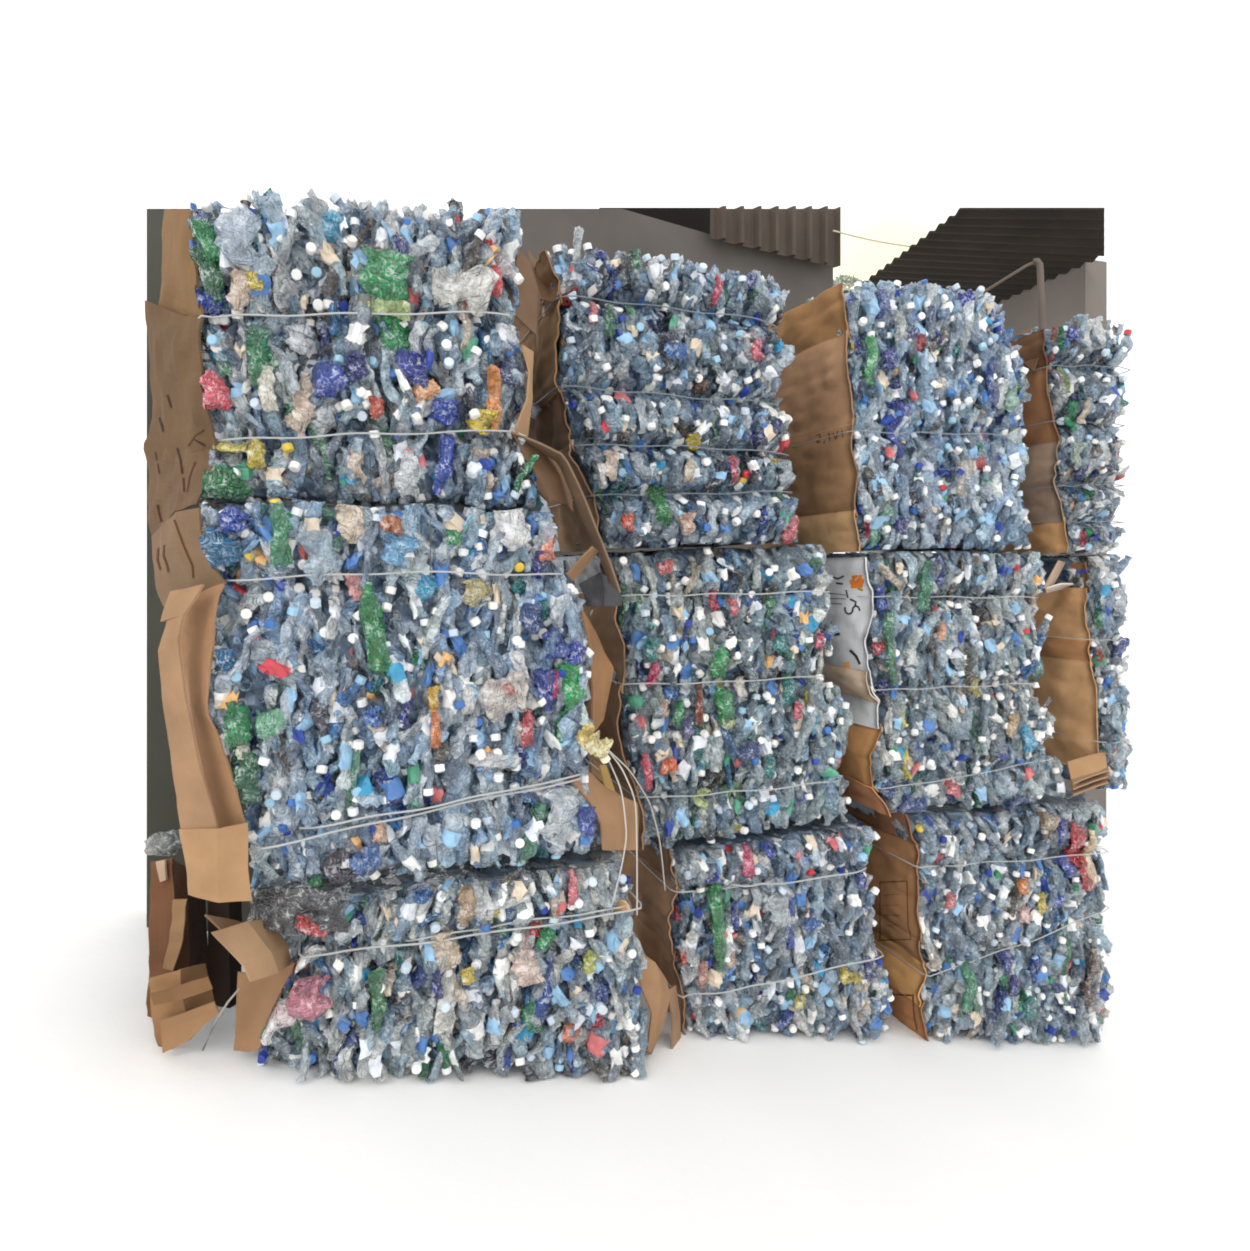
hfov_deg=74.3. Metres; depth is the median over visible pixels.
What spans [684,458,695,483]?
bottle
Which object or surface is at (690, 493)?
bottle
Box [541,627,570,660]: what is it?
bottle
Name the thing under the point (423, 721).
bottle
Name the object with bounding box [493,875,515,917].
bottle
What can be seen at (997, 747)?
bottle
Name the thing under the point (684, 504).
bottle
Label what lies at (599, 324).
bottle
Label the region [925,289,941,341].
bottle
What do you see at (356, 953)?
bottle
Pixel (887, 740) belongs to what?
bottle
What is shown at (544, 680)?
bottle
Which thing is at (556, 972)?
bottle
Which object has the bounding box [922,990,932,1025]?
bottle
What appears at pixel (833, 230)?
overhead cable
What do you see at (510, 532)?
bottle
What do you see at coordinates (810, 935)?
bottle
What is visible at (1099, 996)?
bottle
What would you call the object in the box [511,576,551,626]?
bottle
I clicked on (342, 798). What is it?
bottle
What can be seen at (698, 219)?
roof
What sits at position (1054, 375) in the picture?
bottle
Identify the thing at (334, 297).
bottle
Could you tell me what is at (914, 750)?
bottle
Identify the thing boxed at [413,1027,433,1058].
bottle
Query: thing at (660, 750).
bottle
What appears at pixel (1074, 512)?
bottle
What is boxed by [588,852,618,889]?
bottle
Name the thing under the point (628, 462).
bottle
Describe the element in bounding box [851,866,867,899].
bottle
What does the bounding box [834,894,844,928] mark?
bottle
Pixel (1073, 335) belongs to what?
bottle
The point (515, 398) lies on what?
bottle
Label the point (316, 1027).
bottle
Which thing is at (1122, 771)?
bottle
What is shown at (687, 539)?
bottle
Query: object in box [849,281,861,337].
bottle
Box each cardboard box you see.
[146,858,207,1017]
[148,963,218,1052]
[207,900,241,1007]
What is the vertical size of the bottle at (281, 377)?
0.146 m
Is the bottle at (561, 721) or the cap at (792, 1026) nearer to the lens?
the bottle at (561, 721)
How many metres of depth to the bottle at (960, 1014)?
3.38 m
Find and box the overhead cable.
[833,230,910,246]
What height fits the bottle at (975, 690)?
0.186 m
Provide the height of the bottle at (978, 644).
0.051 m
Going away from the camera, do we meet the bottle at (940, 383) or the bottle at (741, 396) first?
the bottle at (741, 396)
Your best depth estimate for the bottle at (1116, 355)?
3.40 m
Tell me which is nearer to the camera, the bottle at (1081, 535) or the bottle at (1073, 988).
the bottle at (1081, 535)
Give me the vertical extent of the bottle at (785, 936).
0.123 m
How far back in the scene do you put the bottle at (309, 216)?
2.17 m
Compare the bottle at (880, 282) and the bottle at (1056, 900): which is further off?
the bottle at (1056, 900)
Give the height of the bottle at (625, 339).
0.140 m
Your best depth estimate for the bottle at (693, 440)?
2.77 m
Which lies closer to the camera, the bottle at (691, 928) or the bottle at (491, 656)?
the bottle at (491, 656)
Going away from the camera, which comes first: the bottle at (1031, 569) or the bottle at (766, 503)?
the bottle at (766, 503)
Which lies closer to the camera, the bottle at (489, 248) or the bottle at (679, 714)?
the bottle at (489, 248)
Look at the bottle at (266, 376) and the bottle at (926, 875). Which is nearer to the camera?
the bottle at (266, 376)
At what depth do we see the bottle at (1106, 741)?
3.55 m
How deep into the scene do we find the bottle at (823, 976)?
3.12 m
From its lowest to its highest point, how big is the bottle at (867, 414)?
0.162 m
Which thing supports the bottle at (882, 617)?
on the bale at (933, 658)
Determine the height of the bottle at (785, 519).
0.128 m
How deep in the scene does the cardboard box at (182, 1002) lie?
2.24 m
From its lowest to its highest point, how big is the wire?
0.157 m
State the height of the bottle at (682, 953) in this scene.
0.056 m
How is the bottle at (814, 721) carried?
on the bale at (720, 707)
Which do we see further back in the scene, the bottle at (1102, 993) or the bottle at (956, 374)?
the bottle at (1102, 993)
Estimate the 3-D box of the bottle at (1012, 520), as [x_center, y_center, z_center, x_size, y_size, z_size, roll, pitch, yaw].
[1.535,-0.413,3.269,0.052,0.166,0.090,2,4,26]
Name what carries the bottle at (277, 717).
on the bale at (407, 687)
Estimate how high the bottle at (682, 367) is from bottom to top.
0.116 m
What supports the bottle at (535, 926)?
on the bale at (493, 966)
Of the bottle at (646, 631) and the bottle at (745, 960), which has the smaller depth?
the bottle at (646, 631)
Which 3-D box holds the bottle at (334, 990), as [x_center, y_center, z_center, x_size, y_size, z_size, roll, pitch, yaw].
[-0.812,1.028,2.269,0.116,0.129,0.054,0,4,0]
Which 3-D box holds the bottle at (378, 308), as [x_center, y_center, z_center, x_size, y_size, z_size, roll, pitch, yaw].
[-0.633,-0.854,2.223,0.117,0.062,0.047,-1,4,-21]
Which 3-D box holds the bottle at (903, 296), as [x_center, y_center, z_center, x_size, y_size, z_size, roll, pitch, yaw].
[1.034,-1.171,3.078,0.063,0.157,0.082,2,4,22]
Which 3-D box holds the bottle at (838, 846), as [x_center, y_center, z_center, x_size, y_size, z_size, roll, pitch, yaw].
[0.808,0.842,3.117,0.129,0.121,0.109,0,4,0]
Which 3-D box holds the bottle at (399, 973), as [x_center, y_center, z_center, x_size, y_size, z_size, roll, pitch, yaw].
[-0.639,1.026,2.328,0.089,0.174,0.075,0,4,0]
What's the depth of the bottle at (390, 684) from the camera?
2.21 m
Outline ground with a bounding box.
[0,641,1249,1250]
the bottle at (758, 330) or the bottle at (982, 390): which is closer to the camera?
the bottle at (758, 330)
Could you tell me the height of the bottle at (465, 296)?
0.177 m
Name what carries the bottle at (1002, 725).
on the bale at (933, 658)
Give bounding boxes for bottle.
[189,246,223,302]
[190,218,219,264]
[195,239,230,318]
[195,286,225,315]
[198,526,243,568]
[199,370,232,409]
[201,466,250,500]
[203,363,225,442]
[210,345,221,352]
[210,420,225,455]
[213,441,247,452]
[214,205,267,266]
[214,507,251,533]
[214,647,236,671]
[218,420,235,467]
[222,701,252,747]
[223,566,251,602]
[225,268,250,311]
[233,750,261,788]
[234,733,250,759]
[239,523,250,537]
[246,271,263,290]
[246,324,269,386]
[246,438,266,469]
[247,243,275,319]
[250,299,271,314]
[254,319,265,327]
[255,708,285,740]
[256,366,278,411]
[258,689,295,765]
[259,613,299,668]
[261,1010,278,1045]
[264,1012,300,1056]
[265,456,295,498]
[267,339,300,395]
[269,503,292,566]
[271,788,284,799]
[272,1003,294,1027]
[273,402,292,447]
[273,733,305,774]
[277,208,296,264]
[278,406,285,418]
[282,371,314,427]
[283,324,313,354]
[283,973,293,993]
[285,837,308,880]
[285,974,331,1021]
[287,772,318,827]
[288,422,310,471]
[289,390,315,436]
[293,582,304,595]
[293,667,338,721]
[295,914,327,937]
[295,944,326,973]
[296,530,342,584]
[301,188,325,233]
[301,1019,341,1049]
[307,875,323,887]
[308,429,326,477]
[309,223,347,296]
[309,1014,322,1046]
[311,360,347,398]
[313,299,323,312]
[315,341,352,410]
[315,975,350,1022]
[316,725,338,773]
[317,209,349,244]
[321,236,348,298]
[321,847,358,883]
[323,820,380,879]
[325,581,351,635]
[326,276,342,337]
[330,1027,359,1075]
[332,932,343,974]
[333,934,361,970]
[334,504,364,543]
[334,790,350,842]
[334,891,355,925]
[335,918,362,942]
[337,454,369,500]
[337,945,356,1018]
[337,955,353,1005]
[341,848,352,868]
[344,303,372,379]
[344,327,372,399]
[344,350,369,382]
[344,575,362,600]
[345,739,363,814]
[347,445,364,479]
[349,843,381,876]
[349,944,363,1008]
[353,610,405,661]
[356,1009,375,1077]
[358,514,379,590]
[359,246,413,309]
[359,582,391,674]
[361,893,376,904]
[362,887,379,935]
[363,705,383,727]
[364,1009,380,1059]
[365,1032,387,1081]
[367,297,411,320]
[368,395,383,418]
[368,968,386,1030]
[369,430,390,504]
[372,207,396,250]
[372,246,380,273]
[373,315,413,353]
[373,820,387,843]
[374,298,396,347]
[376,919,390,966]
[379,633,410,703]
[380,514,402,535]
[380,534,419,567]
[381,368,396,394]
[381,795,400,852]
[382,676,399,727]
[382,737,399,777]
[383,209,400,260]
[387,203,402,221]
[388,349,422,424]
[388,962,411,1013]
[390,838,426,881]
[391,410,408,454]
[392,233,408,254]
[392,883,418,940]
[393,348,421,381]
[393,412,411,470]
[394,451,419,497]
[394,515,415,576]
[399,698,413,728]
[406,813,427,868]
[406,1001,435,1038]
[407,234,438,266]
[407,504,421,534]
[407,705,439,764]
[408,892,451,937]
[410,987,420,1001]
[411,387,461,424]
[412,379,439,402]
[412,413,436,466]
[412,884,433,903]
[413,581,429,626]
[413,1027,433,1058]
[414,1039,430,1078]
[415,573,438,600]
[416,1011,431,1062]
[422,210,430,222]
[422,924,437,986]
[426,957,444,1009]
[427,232,448,283]
[427,685,439,711]
[428,318,462,379]
[429,909,440,932]
[430,708,441,748]
[430,929,461,970]
[430,953,447,996]
[430,970,444,999]
[431,397,460,425]
[432,434,455,494]
[433,965,458,1035]
[435,665,455,742]
[436,273,483,331]
[439,814,462,868]
[441,476,456,504]
[442,576,458,636]
[446,529,462,546]
[449,455,463,503]
[454,507,483,555]
[454,874,466,916]
[457,885,475,927]
[458,894,530,914]
[458,1003,484,1058]
[459,967,475,984]
[460,578,491,606]
[461,683,476,713]
[461,751,521,768]
[465,409,498,434]
[470,818,483,867]
[471,317,491,379]
[471,447,493,499]
[472,879,494,923]
[474,749,500,802]
[475,382,495,408]
[477,642,506,677]
[477,668,528,721]
[479,238,499,262]
[480,874,517,926]
[481,549,520,601]
[486,364,502,429]
[487,918,498,956]
[490,563,501,631]
[491,265,503,297]
[492,508,531,550]
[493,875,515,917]
[495,360,521,389]
[495,1043,513,1075]
[496,324,516,352]
[496,683,517,694]
[496,996,518,1017]
[498,509,527,553]
[498,948,507,956]
[500,244,519,307]
[504,350,525,409]
[506,915,541,959]
[508,438,530,488]
[509,454,538,499]
[510,890,533,941]
[510,935,518,945]
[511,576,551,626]
[511,818,529,860]
[511,946,545,986]
[512,592,524,648]
[512,1014,527,1065]
[515,772,543,813]
[519,602,542,633]
[520,730,543,778]
[521,709,533,747]
[521,995,542,1032]
[526,511,553,537]
[528,1021,536,1048]
[529,745,550,791]
[529,920,542,936]
[529,949,547,991]
[531,549,548,578]
[532,668,556,710]
[535,927,555,950]
[536,870,560,905]
[538,527,556,560]
[538,785,579,849]
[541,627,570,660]
[543,750,554,791]
[545,882,564,929]
[545,961,577,1022]
[549,946,575,985]
[551,244,568,283]
[552,669,559,697]
[554,1000,573,1071]
[555,662,585,709]
[555,710,567,753]
[557,348,568,363]
[561,286,577,307]
[562,1021,581,1042]
[563,697,583,742]
[563,923,590,956]
[564,641,586,666]
[565,393,572,405]
[567,868,578,907]
[568,399,577,411]
[570,226,583,266]
[571,384,586,414]
[571,439,586,470]
[572,868,594,937]
[573,1054,581,1066]
[576,722,595,752]
[577,278,589,307]
[578,806,597,836]
[579,378,605,413]
[579,865,592,897]
[580,950,599,973]
[583,439,596,479]
[584,391,599,397]
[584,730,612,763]
[588,301,598,325]
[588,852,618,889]
[588,920,599,935]
[589,937,624,981]
[589,1009,615,1060]
[589,1013,608,1028]
[593,317,605,360]
[595,463,607,488]
[595,483,607,515]
[603,450,619,480]
[604,264,619,308]
[604,304,615,337]
[605,968,623,1029]
[606,1022,622,1080]
[607,453,630,500]
[612,446,638,485]
[612,889,629,932]
[614,322,624,353]
[614,377,634,421]
[616,315,638,357]
[616,584,628,630]
[620,513,635,530]
[620,541,641,549]
[622,403,636,430]
[624,305,636,330]
[626,322,643,333]
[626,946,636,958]
[628,712,646,753]
[630,249,641,274]
[630,618,650,667]
[631,282,654,315]
[633,671,662,715]
[634,430,655,468]
[634,619,659,662]
[635,396,647,433]
[637,463,655,510]
[641,753,652,791]
[643,637,661,661]
[645,468,656,477]
[645,659,661,686]
[646,496,665,528]
[647,257,662,303]
[647,486,672,527]
[651,279,669,291]
[653,731,668,770]
[657,548,674,594]
[657,559,673,574]
[659,698,670,715]
[659,758,677,776]
[660,510,683,540]
[661,418,683,446]
[661,685,677,700]
[662,342,686,360]
[663,800,676,848]
[665,651,695,692]
[665,726,680,738]
[667,308,680,341]
[667,635,679,668]
[668,255,683,302]
[669,392,680,422]
[669,520,694,547]
[669,790,693,838]
[670,291,682,310]
[670,645,688,689]
[673,700,684,726]
[674,905,680,921]
[675,391,692,424]
[677,362,687,398]
[677,496,704,537]
[677,939,701,976]
[677,949,686,964]
[678,512,696,534]
[678,885,692,922]
[679,620,692,662]
[679,686,690,707]
[680,483,699,508]
[681,715,694,738]
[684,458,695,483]
[684,845,701,876]
[684,887,694,923]
[684,921,699,957]
[685,432,701,450]
[685,846,709,892]
[686,490,710,508]
[689,711,708,721]
[691,300,705,328]
[691,380,710,394]
[691,735,712,788]
[692,788,710,809]
[693,995,722,1033]
[694,757,721,809]
[694,977,720,1023]
[695,684,703,726]
[696,314,715,339]
[697,961,707,988]
[700,315,718,338]
[700,547,719,591]
[700,570,713,607]
[701,956,722,1005]
[702,868,715,884]
[705,725,723,771]
[705,883,726,971]
[705,918,745,945]
[706,270,724,317]
[708,419,730,458]
[708,590,719,610]
[709,636,722,687]
[709,646,728,677]
[709,910,719,946]
[709,994,718,1035]
[710,274,723,306]
[712,355,732,397]
[712,711,739,756]
[713,598,723,611]
[713,686,734,725]
[717,789,730,830]
[718,310,734,332]
[718,962,751,996]
[719,477,741,504]
[719,780,741,799]
[720,924,733,977]
[720,952,736,989]
[721,717,734,729]
[724,420,752,454]
[725,950,736,970]
[726,993,752,1039]
[727,598,738,615]
[728,455,739,483]
[730,901,739,929]
[731,386,755,414]
[732,495,767,525]
[732,715,764,734]
[733,341,752,383]
[733,559,759,598]
[733,676,747,697]
[733,843,745,879]
[734,739,740,747]
[734,856,756,894]
[736,741,761,761]
[737,623,753,672]
[737,705,766,744]
[739,379,768,405]
[739,591,762,606]
[739,839,751,882]
[739,886,762,931]
[739,954,752,985]
[742,585,762,627]
[742,843,755,878]
[743,584,780,622]
[744,272,757,290]
[744,295,773,324]
[745,752,760,798]
[745,759,760,799]
[748,476,760,487]
[748,654,762,691]
[749,338,764,360]
[749,929,768,975]
[750,967,780,1019]
[751,313,768,354]
[752,270,778,313]
[757,773,771,810]
[758,359,781,395]
[759,496,774,520]
[759,841,775,858]
[760,289,789,325]
[760,885,786,922]
[763,691,789,730]
[763,916,805,953]
[764,754,775,777]
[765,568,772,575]
[765,836,781,846]
[765,905,780,941]
[766,345,795,387]
[767,281,784,309]
[767,892,794,931]
[767,966,789,982]
[768,1001,777,1010]
[772,635,788,652]
[773,405,788,440]
[774,497,798,532]
[774,838,806,875]
[774,862,791,889]
[775,458,795,490]
[775,551,799,590]
[775,1008,794,1028]
[777,514,798,543]
[778,554,789,588]
[781,632,798,670]
[781,674,795,706]
[782,649,796,676]
[782,837,807,879]
[784,846,800,895]
[785,897,794,948]
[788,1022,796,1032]
[790,709,804,742]
[790,762,801,773]
[790,956,805,1006]
[791,776,805,822]
[792,926,806,964]
[793,640,817,681]
[793,702,803,719]
[793,710,818,761]
[794,992,805,1009]
[795,934,806,973]
[796,698,826,747]
[797,608,826,651]
[799,602,812,642]
[801,917,820,931]
[802,985,816,1030]
[803,667,827,712]
[804,929,817,957]
[808,715,820,733]
[808,757,841,786]
[809,736,831,770]
[809,878,824,920]
[812,950,834,989]
[813,967,836,1008]
[813,977,821,1000]
[815,545,829,592]
[815,633,824,648]
[818,592,830,610]
[821,777,838,820]
[821,788,847,813]
[821,829,855,864]
[825,871,844,906]
[825,920,836,953]
[827,953,838,997]
[829,981,845,1020]
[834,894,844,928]
[835,937,849,982]
[836,702,852,746]
[838,899,857,936]
[840,966,850,984]
[845,932,863,969]
[847,301,858,349]
[847,878,863,917]
[848,989,881,1013]
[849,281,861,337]
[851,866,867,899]
[852,399,882,438]
[853,400,860,438]
[854,336,861,354]
[854,872,866,888]
[856,471,874,521]
[857,381,863,400]
[858,915,865,948]
[859,979,871,1015]
[860,289,879,336]
[863,956,876,978]
[863,999,877,1030]
[864,335,878,384]
[864,503,895,548]
[864,522,869,537]
[866,423,881,472]
[867,552,884,593]
[868,654,879,698]
[869,976,887,997]
[871,642,884,655]
[871,727,885,776]
[871,741,884,781]
[871,942,877,955]
[872,370,886,411]
[872,449,897,499]
[874,289,889,318]
[874,585,888,616]
[874,609,890,650]
[874,679,888,695]
[877,280,894,294]
[877,287,891,327]
[878,781,897,799]
[880,347,898,369]
[880,516,899,549]
[880,713,897,758]
[880,748,894,765]
[881,582,914,618]
[881,796,897,812]
[882,611,896,685]
[884,416,909,466]
[884,707,893,733]
[885,366,900,380]
[885,401,910,457]
[886,378,902,416]
[888,591,899,619]
[890,480,901,524]
[890,615,898,663]
[891,311,907,345]
[891,608,910,632]
[893,552,903,581]
[894,515,911,534]
[894,736,910,774]
[895,331,922,364]
[895,551,918,586]
[896,707,908,726]
[897,288,910,314]
[897,402,907,443]
[897,793,927,813]
[898,474,909,519]
[898,766,911,802]
[901,301,927,336]
[902,630,915,640]
[905,302,919,356]
[905,646,919,665]
[905,685,935,718]
[906,742,923,786]
[910,433,927,465]
[910,576,925,609]
[911,470,924,497]
[911,817,938,853]
[912,684,926,716]
[912,704,923,740]
[915,583,940,630]
[916,500,938,532]
[916,710,936,741]
[917,561,932,611]
[918,339,938,381]
[918,381,937,426]
[918,844,935,882]
[918,861,934,887]
[920,482,928,509]
[920,791,931,797]
[921,764,939,804]
[922,918,933,959]
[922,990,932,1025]
[923,283,937,315]
[923,479,931,516]
[924,941,941,976]
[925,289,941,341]
[925,431,934,468]
[925,644,941,686]
[926,1026,932,1034]
[927,326,950,352]
[927,914,934,925]
[929,535,952,548]
[932,366,948,406]
[932,730,955,759]
[935,782,946,792]
[936,286,953,319]
[936,622,947,642]
[936,709,956,736]
[938,518,950,524]
[939,552,953,590]
[940,611,954,651]
[940,668,949,699]
[940,907,967,950]
[941,443,950,452]
[942,890,966,925]
[942,1024,951,1042]
[944,319,964,363]
[944,467,960,513]
[944,779,959,795]
[944,892,956,909]
[946,447,971,490]
[946,559,964,607]
[948,373,960,423]
[950,368,962,411]
[950,683,966,719]
[952,283,976,315]
[952,493,970,532]
[953,850,964,872]
[953,950,966,995]
[955,313,966,363]
[955,460,973,497]
[956,289,975,306]
[957,376,982,418]
[957,701,972,739]
[957,893,971,926]
[957,1007,963,1017]
[958,618,968,659]
[958,823,974,860]
[959,473,972,509]
[960,604,979,653]
[960,962,977,1012]
[961,592,971,613]
[961,929,980,967]
[962,853,975,895]
[962,1006,988,1038]
[964,762,981,807]
[964,934,977,972]
[965,584,983,602]
[965,748,974,757]
[966,432,978,458]
[966,484,985,522]
[967,650,982,696]
[968,314,986,350]
[969,767,986,805]
[969,833,988,876]
[970,292,987,325]
[970,424,990,462]
[970,811,1006,852]
[971,379,995,415]
[972,893,995,942]
[973,306,988,335]
[975,554,997,596]
[975,641,982,647]
[978,629,1002,675]
[978,701,988,741]
[978,822,998,852]
[979,705,1005,730]
[979,751,995,780]
[980,408,996,432]
[980,814,1002,851]
[980,939,997,974]
[982,438,994,471]
[982,958,993,995]
[984,503,996,540]
[985,355,999,405]
[985,837,999,853]
[986,594,1004,636]
[986,853,994,869]
[987,772,997,805]
[988,553,995,586]
[989,480,1017,520]
[989,727,1006,755]
[990,1034,996,1041]
[991,424,1001,452]
[992,340,1005,384]
[992,1009,1012,1046]
[993,825,1019,855]
[993,878,1014,913]
[994,325,1007,354]
[994,379,1009,408]
[994,633,1005,642]
[995,742,1009,760]
[996,948,1014,972]
[999,467,1017,514]
[999,722,1008,729]
[1001,384,1019,411]
[1001,429,1024,480]
[1002,355,1010,390]
[1002,670,1016,686]
[1002,681,1012,719]
[1002,795,1034,808]
[1003,771,1019,802]
[1003,914,1019,941]
[1004,871,1021,920]
[1005,508,1019,541]
[1005,713,1019,736]
[1006,427,1028,479]
[1008,987,1020,1015]
[1009,974,1019,996]
[1011,353,1024,386]
[1013,748,1023,788]
[1013,766,1044,795]
[1015,491,1027,530]
[1015,595,1031,633]
[1016,370,1026,390]
[1016,877,1029,894]
[1018,905,1031,923]
[1019,725,1037,752]
[1019,871,1032,907]
[1020,551,1037,586]
[1021,614,1052,657]
[1021,633,1046,678]
[1021,899,1042,943]
[1022,734,1040,766]
[1022,994,1038,1019]
[1023,562,1038,593]
[1025,837,1050,869]
[1025,990,1040,1024]
[1027,814,1039,853]
[1029,551,1042,567]
[1031,657,1043,687]
[1032,955,1048,985]
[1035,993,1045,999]
[1036,811,1059,829]
[1036,892,1048,915]
[1038,696,1051,737]
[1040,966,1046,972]
[1047,346,1058,363]
[1048,361,1060,384]
[1048,976,1076,1011]
[1049,893,1065,907]
[1050,326,1057,341]
[1052,767,1065,797]
[1054,853,1076,877]
[1055,367,1070,393]
[1055,1029,1064,1041]
[1056,326,1065,348]
[1056,818,1068,844]
[1056,933,1065,965]
[1059,891,1077,915]
[1062,821,1091,866]
[1064,400,1079,430]
[1064,502,1087,529]
[1064,884,1084,904]
[1066,913,1085,940]
[1067,327,1079,341]
[1067,970,1078,1013]
[1068,344,1084,376]
[1069,977,1080,1000]
[1070,441,1086,466]
[1070,806,1088,845]
[1072,454,1088,481]
[1073,314,1088,343]
[1074,997,1084,1024]
[1076,376,1095,414]
[1076,397,1091,423]
[1076,848,1095,891]
[1078,384,1094,399]
[1078,484,1093,491]
[1078,531,1086,547]
[1080,514,1108,531]
[1080,946,1100,1006]
[1081,319,1092,351]
[1081,829,1098,883]
[1082,440,1108,479]
[1083,824,1102,846]
[1086,509,1094,515]
[1086,559,1109,586]
[1087,443,1106,473]
[1087,932,1100,943]
[1089,372,1102,381]
[1089,566,1101,590]
[1090,555,1109,588]
[1090,641,1110,670]
[1091,539,1103,553]
[1091,925,1112,956]
[1092,316,1106,349]
[1092,523,1111,545]
[1092,992,1103,1011]
[1093,577,1111,609]
[1093,590,1101,611]
[1093,605,1104,628]
[1093,806,1103,833]
[1094,437,1104,466]
[1094,875,1103,912]
[1095,616,1126,650]
[1095,649,1104,662]
[1095,845,1108,890]
[1096,956,1104,988]
[1096,982,1113,1012]
[1099,347,1127,377]
[1099,626,1110,654]
[1100,707,1110,737]
[1100,735,1113,767]
[1101,589,1114,633]
[1103,662,1127,702]
[1104,742,1116,759]
[1106,329,1132,369]
[1106,679,1119,713]
[1107,438,1122,454]
[1107,702,1122,732]
[1108,455,1129,480]
[1109,738,1128,768]
[1110,581,1126,616]
[1110,653,1120,680]
[1116,655,1129,673]
[1116,679,1130,708]
[1120,693,1130,721]
[1120,766,1127,789]
[1123,739,1133,769]
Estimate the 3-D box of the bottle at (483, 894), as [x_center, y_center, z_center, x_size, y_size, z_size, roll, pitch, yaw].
[-0.409,0.812,2.380,0.079,0.144,0.068,0,4,0]
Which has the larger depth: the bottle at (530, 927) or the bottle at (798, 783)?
the bottle at (798, 783)
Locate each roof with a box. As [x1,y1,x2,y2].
[599,208,716,233]
[861,208,1104,303]
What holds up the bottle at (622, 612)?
on the bale at (720, 707)
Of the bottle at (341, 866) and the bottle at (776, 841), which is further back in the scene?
the bottle at (776, 841)
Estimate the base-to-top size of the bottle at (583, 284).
0.107 m
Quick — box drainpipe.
[981,258,1046,554]
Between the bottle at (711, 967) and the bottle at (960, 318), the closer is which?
the bottle at (711, 967)
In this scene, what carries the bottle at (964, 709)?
on the bale at (933, 658)
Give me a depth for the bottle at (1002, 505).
3.23 m
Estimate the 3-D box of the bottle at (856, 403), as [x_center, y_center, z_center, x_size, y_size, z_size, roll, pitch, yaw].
[0.854,-0.767,3.068,0.043,0.150,0.099,0,4,0]
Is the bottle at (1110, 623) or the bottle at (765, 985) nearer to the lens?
the bottle at (765, 985)
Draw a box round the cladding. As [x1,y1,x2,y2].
[710,206,840,267]
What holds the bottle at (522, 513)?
on the bale at (407, 687)
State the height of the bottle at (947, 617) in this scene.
0.164 m
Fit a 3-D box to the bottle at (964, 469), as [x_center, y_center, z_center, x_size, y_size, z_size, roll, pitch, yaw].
[1.291,-0.561,3.144,0.097,0.144,0.051,-4,5,-43]
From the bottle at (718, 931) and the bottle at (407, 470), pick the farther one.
the bottle at (718, 931)
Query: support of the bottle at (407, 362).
on the bale at (376, 359)
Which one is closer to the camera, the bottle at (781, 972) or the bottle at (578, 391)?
the bottle at (578, 391)
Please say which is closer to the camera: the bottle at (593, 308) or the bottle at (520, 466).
the bottle at (520, 466)
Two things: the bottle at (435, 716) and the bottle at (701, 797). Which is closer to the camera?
the bottle at (435, 716)
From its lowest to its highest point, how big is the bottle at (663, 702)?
0.062 m
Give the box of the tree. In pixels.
[833,274,862,293]
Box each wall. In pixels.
[147,209,273,930]
[477,209,832,834]
[994,260,1106,827]
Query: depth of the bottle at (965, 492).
3.16 m
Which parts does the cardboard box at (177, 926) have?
panel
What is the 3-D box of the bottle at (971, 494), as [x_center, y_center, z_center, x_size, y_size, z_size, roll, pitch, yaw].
[1.356,-0.471,3.194,0.079,0.149,0.047,0,4,0]
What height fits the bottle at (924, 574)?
0.195 m
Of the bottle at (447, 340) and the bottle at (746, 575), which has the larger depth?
the bottle at (746, 575)
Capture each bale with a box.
[143,187,620,592]
[151,498,665,914]
[204,824,680,1082]
[510,226,798,551]
[551,544,852,849]
[613,812,893,1043]
[757,279,1032,552]
[822,550,1065,816]
[839,790,1113,1046]
[936,314,1132,553]
[1024,554,1133,795]
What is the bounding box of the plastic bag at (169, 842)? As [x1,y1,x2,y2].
[144,829,181,855]
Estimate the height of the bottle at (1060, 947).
0.148 m
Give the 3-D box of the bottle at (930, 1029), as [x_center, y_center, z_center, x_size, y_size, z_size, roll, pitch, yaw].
[1.250,1.621,3.389,0.058,0.119,0.033,-2,4,-24]
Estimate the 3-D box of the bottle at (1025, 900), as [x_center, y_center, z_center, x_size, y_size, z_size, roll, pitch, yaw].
[1.657,1.099,3.419,0.064,0.156,0.054,0,4,0]
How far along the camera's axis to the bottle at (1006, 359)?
3.19 m
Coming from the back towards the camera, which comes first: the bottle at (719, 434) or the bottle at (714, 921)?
the bottle at (714, 921)
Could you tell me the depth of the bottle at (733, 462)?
2.79 m
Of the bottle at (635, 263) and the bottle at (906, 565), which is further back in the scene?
the bottle at (906, 565)
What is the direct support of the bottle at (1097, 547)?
on the bale at (1074, 393)
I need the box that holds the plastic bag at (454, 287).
[431,264,499,316]
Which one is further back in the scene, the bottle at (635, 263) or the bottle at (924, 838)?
the bottle at (924, 838)
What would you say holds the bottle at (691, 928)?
on the bale at (771, 929)
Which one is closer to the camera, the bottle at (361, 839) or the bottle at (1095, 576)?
the bottle at (361, 839)
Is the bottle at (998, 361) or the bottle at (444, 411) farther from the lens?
the bottle at (998, 361)
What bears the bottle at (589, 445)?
on the bale at (657, 391)

